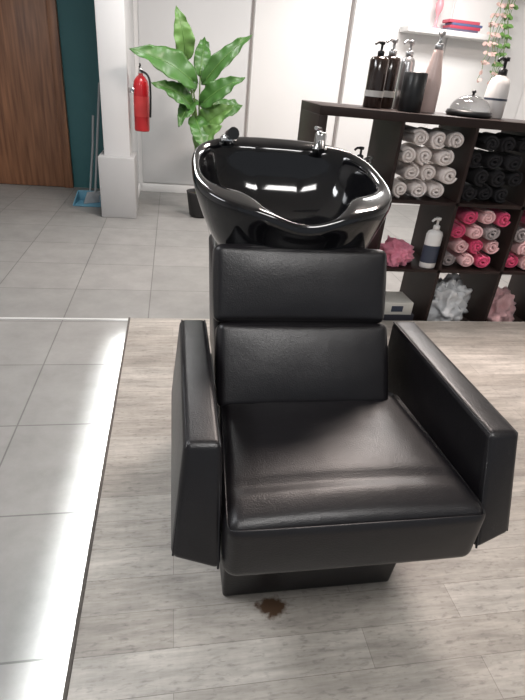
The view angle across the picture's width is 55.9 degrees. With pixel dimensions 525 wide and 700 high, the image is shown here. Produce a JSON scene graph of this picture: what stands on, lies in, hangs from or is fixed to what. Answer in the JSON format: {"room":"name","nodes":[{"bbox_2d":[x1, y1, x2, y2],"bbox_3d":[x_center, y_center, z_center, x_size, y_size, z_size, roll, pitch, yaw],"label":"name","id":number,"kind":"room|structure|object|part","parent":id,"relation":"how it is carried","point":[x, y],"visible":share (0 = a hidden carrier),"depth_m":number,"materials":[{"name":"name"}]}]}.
{"room":"salon","nodes":[
{"label":"salon","id":0,"kind":"room"},
{"bbox_2d":[94,0,138,184],"bbox_3d":[-1.312,-2.744,4.490,0.225,2.750,1.100,0,30,-10],"label":"pillar","id":1,"kind":"structure","parent":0,"point":[114,19],"depth_m":4.17,"materials":[{"name":"white paint"}]},
{"bbox_2d":[128,63,151,131],"bbox_3d":[-1.071,-2.192,4.304,0.177,0.532,0.156,-11,33,-27],"label":"fire extinguisher","id":2,"kind":"object","parent":1,"relation":"attached to","point":[142,94],"visible":1,"depth_m":4.29,"materials":[{"name":"red metal"}]},
{"bbox_2d":[0,183,511,699],"bbox_3d":[0.127,0.207,2.391,7.500,0.100,8.250,0,30,-10],"label":"floor","id":3,"kind":"structure","parent":0,"point":[59,258],"depth_m":2.37,"materials":[{"name":"tile"}]},
{"bbox_2d":[0,317,127,319],"bbox_3d":[-2.189,-0.171,2.551,3.000,0.004,0.018,0,30,-10],"label":"trim","id":4,"kind":"structure","parent":3,"relation":"on","point":[22,318],"depth_m":2.74,"materials":[{"name":"metal"}]},
{"bbox_2d":[73,115,100,206],"bbox_3d":[-1.701,-1.810,4.755,0.260,0.801,0.256,0,30,-10],"label":"dustpan","id":5,"kind":"object","parent":3,"relation":"on","point":[81,194],"visible":0.78,"depth_m":4.89,"materials":[{"name":"blue plastic"}]},
{"bbox_3d":[-1.670,-1.897,4.836,0.104,0.722,0.022,-8,32,-22],"label":"handle","id":6,"kind":"part","parent":5,"relation":"part of","materials":[{"name":"grey plastic"}]},
{"bbox_2d":[84,82,99,203],"bbox_3d":[-1.620,-1.952,4.722,0.059,1.069,0.287,25,34,31],"label":"broom","id":7,"kind":"object","parent":5,"relation":"on","point":[91,197],"visible":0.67,"depth_m":4.84,"materials":[{"name":"grey plastic"}]},
{"bbox_2d":[98,150,138,218],"bbox_3d":[-1.340,-1.556,4.643,0.310,0.530,0.400,0,30,-10],"label":"plinth","id":8,"kind":"object","parent":3,"relation":"on","point":[118,175],"visible":0.97,"depth_m":4.47,"materials":[{"name":"paint"}]},
{"bbox_2d":[129,5,252,217],"bbox_3d":[-0.644,-2.062,4.468,0.993,1.700,0.720,0,30,-10],"label":"potted plant","id":9,"kind":"object","parent":3,"relation":"on","point":[174,63],"visible":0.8,"depth_m":4.21,"materials":[{"name":"green plant"}]},
{"bbox_3d":[-0.615,-1.431,4.847,0.260,0.240,0.260,0,30,-10],"label":"pot","id":10,"kind":"part","parent":9,"relation":"part of","materials":[{"name":"black plastic"}]},
{"bbox_2d":[62,317,524,699],"bbox_3d":[0.854,0.864,1.114,2.527,0.122,3.990,0,30,-10],"label":"platform","id":11,"kind":"object","parent":3,"relation":"on","point":[151,623],"visible":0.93,"depth_m":1.24,"materials":[{"name":"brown wood"}]},
{"bbox_3d":[-0.382,0.838,0.874,0.010,0.058,3.990,0,30,-10],"label":"edge trim","id":12,"kind":"part","parent":11,"relation":"part of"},
{"bbox_2d":[171,234,517,595],"bbox_3d":[0.112,0.129,1.361,0.713,0.794,0.989,0,30,-10],"label":"chair","id":13,"kind":"object","parent":11,"relation":"on","point":[309,449],"visible":1,"depth_m":1.10,"materials":[{"name":"black leather"}]},
{"bbox_3d":[-0.160,0.167,1.123,0.093,0.248,0.583,0,30,-10],"label":"arm","id":14,"kind":"part","parent":13,"relation":"part of","materials":[{"name":"black leather"}]},
{"bbox_2d":[191,126,391,249],"bbox_3d":[0.072,-0.451,1.395,0.555,0.314,0.540,0,30,-10],"label":"bowl","id":15,"kind":"object","parent":13,"relation":"on","point":[268,192],"visible":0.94,"depth_m":1.48,"materials":[{"name":"black ceramic"}]},
{"bbox_2d":[312,126,326,153],"bbox_3d":[0.179,-0.646,1.516,0.059,0.075,0.095,0,30,-10],"label":"tap","id":16,"kind":"object","parent":15,"relation":"on","point":[319,146],"depth_m":1.52,"materials":[{"name":"silver metal"}]},
{"bbox_3d":[0.154,0.266,1.132,0.524,0.159,0.449,0,30,-10],"label":"seat","id":17,"kind":"part","parent":13,"relation":"part of","materials":[{"name":"black leather"}]},
{"bbox_3d":[0.450,0.166,1.233,0.093,0.248,0.583,0,30,-10],"label":"arm","id":18,"kind":"part","parent":13,"relation":"part of","materials":[{"name":"black leather"}]},
{"bbox_2d":[297,100,524,321],"bbox_3d":[0.970,-0.691,2.833,1.600,1.180,0.390,0,30,-10],"label":"shelf unit","id":19,"kind":"object","parent":3,"relation":"on","point":[419,284],"visible":0.4,"depth_m":2.66,"materials":[{"name":"brown wood"}]},
{"bbox_2d":[354,146,363,158],"bbox_3d":[0.482,-0.909,2.506,0.069,0.228,0.073,12,30,10],"label":"bottle","id":20,"kind":"object","parent":19,"relation":"on","point":[361,148],"visible":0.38,"depth_m":2.46,"materials":[{"name":"black plastic"}]},
{"bbox_2d":[364,156,372,165],"bbox_3d":[0.545,-0.918,2.585,0.078,0.178,0.068,0,30,-10],"label":"bottle","id":21,"kind":"object","parent":19,"relation":"on","point":[370,158],"visible":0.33,"depth_m":2.54,"materials":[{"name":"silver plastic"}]},
{"bbox_2d":[363,41,389,108],"bbox_3d":[0.555,-1.329,2.396,0.093,0.283,0.093,0,30,-10],"label":"pump bottle","id":22,"kind":"object","parent":19,"relation":"on","point":[379,64],"visible":0.98,"depth_m":2.37,"materials":[{"name":"black plastic"}]},
{"bbox_2d":[381,38,400,108],"bbox_3d":[0.632,-1.379,2.475,0.093,0.305,0.093,8,29,5],"label":"pump bottle","id":23,"kind":"object","parent":19,"relation":"on","point":[394,64],"visible":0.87,"depth_m":2.44,"materials":[{"name":"black plastic"}]},
{"bbox_2d":[379,235,414,266],"bbox_3d":[0.747,-0.570,2.787,0.250,0.145,0.220,0,30,-10],"label":"bath pouf","id":24,"kind":"object","parent":19,"relation":"on","point":[398,252],"visible":0.8,"depth_m":2.73,"materials":[{"name":"fabric"}]},
{"bbox_2d":[383,291,413,320],"bbox_3d":[0.744,-0.242,2.950,0.260,0.165,0.182,0,30,-10],"label":"cardboard box","id":25,"kind":"object","parent":19,"relation":"on","point":[398,307],"visible":0.47,"depth_m":2.87,"materials":[{"name":"white cardboard"}]},
{"bbox_2d":[391,306,402,311],"bbox_3d":[0.776,-0.237,2.854,0.070,0.035,0.001,0,30,-10],"label":"print","id":26,"kind":"object","parent":25,"relation":"attached to","point":[393,308],"depth_m":2.85},
{"bbox_2d":[392,40,414,108],"bbox_3d":[0.722,-1.401,2.526,0.088,0.310,0.072,0,30,-10],"label":"pump bottle","id":27,"kind":"object","parent":19,"relation":"on","point":[408,62],"visible":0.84,"depth_m":2.49,"materials":[{"name":"silver metal"}]},
{"bbox_2d":[397,71,427,112],"bbox_3d":[0.726,-1.246,2.393,0.110,0.170,0.110,0,30,-10],"label":"jar","id":28,"kind":"object","parent":19,"relation":"on","point":[414,83],"visible":0.98,"depth_m":2.35,"materials":[{"name":"plastic"}]},
{"bbox_2d":[391,125,463,197],"bbox_3d":[0.817,-0.982,2.585,0.334,0.331,0.286,0,30,-10],"label":"towels","id":29,"kind":"object","parent":19,"relation":"on","point":[415,177],"visible":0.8,"depth_m":2.50,"materials":[{"name":"white fabric"}]},
{"bbox_2d":[419,217,442,268],"bbox_3d":[0.933,-0.589,2.716,0.095,0.279,0.070,0,30,-10],"label":"shampoo bottle","id":30,"kind":"object","parent":19,"relation":"on","point":[433,239],"visible":1,"depth_m":2.70,"materials":[{"name":"white plastic"}]},
{"bbox_2d":[420,31,445,113],"bbox_3d":[0.841,-1.359,2.430,0.094,0.351,0.094,-8,32,-23],"label":"pump bottle","id":31,"kind":"object","parent":19,"relation":"on","point":[434,70],"visible":0.91,"depth_m":2.41,"materials":[{"name":"pink plastic"}]},
{"bbox_2d":[427,273,471,320],"bbox_3d":[1.122,-0.322,3.021,0.330,0.300,0.240,0,30,-10],"label":"bath pouf","id":32,"kind":"object","parent":19,"relation":"on","point":[450,300],"visible":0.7,"depth_m":2.96,"materials":[{"name":"grey plastic"}]},
{"bbox_2d":[445,90,491,118],"bbox_3d":[1.058,-1.250,2.510,0.230,0.121,0.230,0,30,-10],"label":"glass dome","id":33,"kind":"object","parent":19,"relation":"on","point":[471,106],"visible":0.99,"depth_m":2.45,"materials":[{"name":"clear glass"}]},
{"bbox_2d":[445,108,491,118],"bbox_3d":[1.054,-1.210,2.533,0.230,0.028,0.230,0,30,-10],"label":"tray","id":34,"kind":"object","parent":19,"relation":"on","point":[481,113],"depth_m":2.45,"materials":[{"name":"black metal"}]},
{"bbox_2d":[443,206,510,267],"bbox_3d":[1.166,-0.665,2.830,0.332,0.325,0.284,0,30,-10],"label":"towels","id":35,"kind":"object","parent":19,"relation":"on","point":[472,232],"visible":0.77,"depth_m":2.73,"materials":[{"name":"pink fabric"}]},
{"bbox_2d":[461,132,524,202],"bbox_3d":[1.197,-0.984,2.656,0.334,0.332,0.286,0,30,-10],"label":"towels","id":36,"kind":"object","parent":19,"relation":"on","point":[488,170],"visible":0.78,"depth_m":2.57,"materials":[{"name":"black fabric"}]},
{"bbox_2d":[483,56,510,118],"bbox_3d":[1.224,-1.360,2.570,0.120,0.282,0.117,0,30,-10],"label":"pump bottle","id":37,"kind":"object","parent":19,"relation":"on","point":[496,95],"visible":0.91,"depth_m":2.54,"materials":[{"name":"white plastic"}]},
{"bbox_2d":[486,286,515,321],"bbox_3d":[1.469,-0.296,3.099,0.260,0.240,0.240,0,30,-10],"label":"bath pouf","id":38,"kind":"object","parent":19,"relation":"on","point":[502,309],"visible":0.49,"depth_m":3.04,"materials":[{"name":"pink plastic"}]},
{"bbox_2d":[505,210,524,269],"bbox_3d":[1.544,-0.666,2.900,0.333,0.330,0.286,0,30,-10],"label":"towels","id":39,"kind":"object","parent":19,"relation":"on","point":[516,257],"visible":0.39,"depth_m":2.82,"materials":[{"name":"pink fabric"}]},
{"bbox_2d":[56,0,524,190],"bbox_3d":[-0.384,-3.041,5.188,7.500,2.750,0.100,0,30,-10],"label":"wall","id":40,"kind":"structure","parent":0,"point":[76,18],"depth_m":5.07,"materials":[{"name":"teal paint"}]},
{"bbox_2d":[0,0,64,186],"bbox_3d":[-2.503,-2.712,4.907,0.830,2.075,0.045,0,30,-10],"label":"door","id":41,"kind":"structure","parent":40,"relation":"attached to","point":[30,147],"depth_m":5.01,"materials":[{"name":"brown wood"}]},
{"bbox_2d":[45,0,73,187],"bbox_3d":[-2.046,-2.742,4.965,0.090,2.160,0.060,0,30,-10],"label":"door frame","id":42,"kind":"structure","parent":40,"relation":"attached to","point":[51,5],"depth_m":5.00,"materials":[{"name":"brown wood"}]},
{"bbox_2d":[138,0,251,184],"bbox_3d":[-0.694,-3.042,5.061,1.105,2.620,0.020,0,30,-10],"label":"wall panel","id":43,"kind":"object","parent":40,"relation":"attached to","point":[168,149],"depth_m":5.15,"materials":[{"name":"white paint"}]},
{"bbox_2d":[244,0,254,136],"bbox_3d":[-0.132,-3.045,5.167,0.020,2.620,0.012,0,30,-10],"label":"trim","id":44,"kind":"structure","parent":40,"relation":"attached to","point":[253,1],"depth_m":5.20,"materials":[{"name":"grey metal"}]},
{"bbox_2d":[143,183,419,205],"bbox_3d":[0.920,-1.858,6.039,4.635,0.090,0.015,0,30,-10],"label":"baseboard","id":45,"kind":"structure","parent":40,"relation":"attached to","point":[154,187],"depth_m":5.67,"materials":[{"name":"white paint"}]},
{"bbox_2d":[247,0,351,145],"bbox_3d":[0.373,-3.043,5.254,0.985,2.620,0.020,0,30,-10],"label":"wall panel","id":46,"kind":"object","parent":40,"relation":"attached to","point":[298,49],"visible":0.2,"depth_m":5.23,"materials":[{"name":"white paint"}]},
{"bbox_2d":[331,0,355,146],"bbox_3d":[0.882,-3.046,5.350,0.030,2.620,0.012,0,30,-10],"label":"trim","id":47,"kind":"structure","parent":40,"relation":"attached to","point":[353,1],"depth_m":5.33,"materials":[{"name":"grey metal"}]},
{"bbox_2d":[335,0,453,177],"bbox_3d":[1.424,-3.045,5.444,1.050,2.620,0.020,0,30,-10],"label":"wall panel","id":48,"kind":"object","parent":40,"relation":"attached to","point":[374,21],"visible":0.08,"depth_m":5.29,"materials":[{"name":"white paint"}]},
{"bbox_2d":[399,25,508,42],"bbox_3d":[2.025,-3.335,5.235,1.140,0.050,0.240,0,30,-10],"label":"wall shelf","id":49,"kind":"object","parent":40,"relation":"attached to","point":[412,29],"visible":0.81,"depth_m":5.15,"materials":[{"name":"white paint"}]},
{"bbox_2d":[431,0,443,28],"bbox_3d":[1.817,-3.521,5.090,0.100,0.380,0.100,0,30,-10],"label":"figurine","id":50,"kind":"object","parent":49,"relation":"on","point":[440,3],"visible":0.8,"depth_m":5.08,"materials":[{"name":"ceramic"}]},
{"bbox_2d":[441,19,482,32],"bbox_3d":[2.091,-3.392,5.197,0.376,0.098,0.170,0,30,-10],"label":"books","id":51,"kind":"object","parent":49,"relation":"on","point":[450,24],"visible":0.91,"depth_m":5.13,"materials":[{"name":"pink paper"}]},
{"bbox_2d":[423,0,524,162],"bbox_3d":[2.497,-3.047,5.638,1.070,2.620,0.020,0,30,-10],"label":"wall panel","id":52,"kind":"object","parent":40,"relation":"attached to","point":[461,63],"visible":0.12,"depth_m":5.51,"materials":[{"name":"white paint"}]},
{"bbox_2d":[477,0,518,83],"bbox_3d":[2.467,-3.363,5.211,0.399,1.020,0.391,0,30,-10],"label":"vine","id":53,"kind":"object","parent":52,"relation":"attached to","point":[505,6],"visible":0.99,"depth_m":5.13,"materials":[{"name":"white plant"}]}
]}

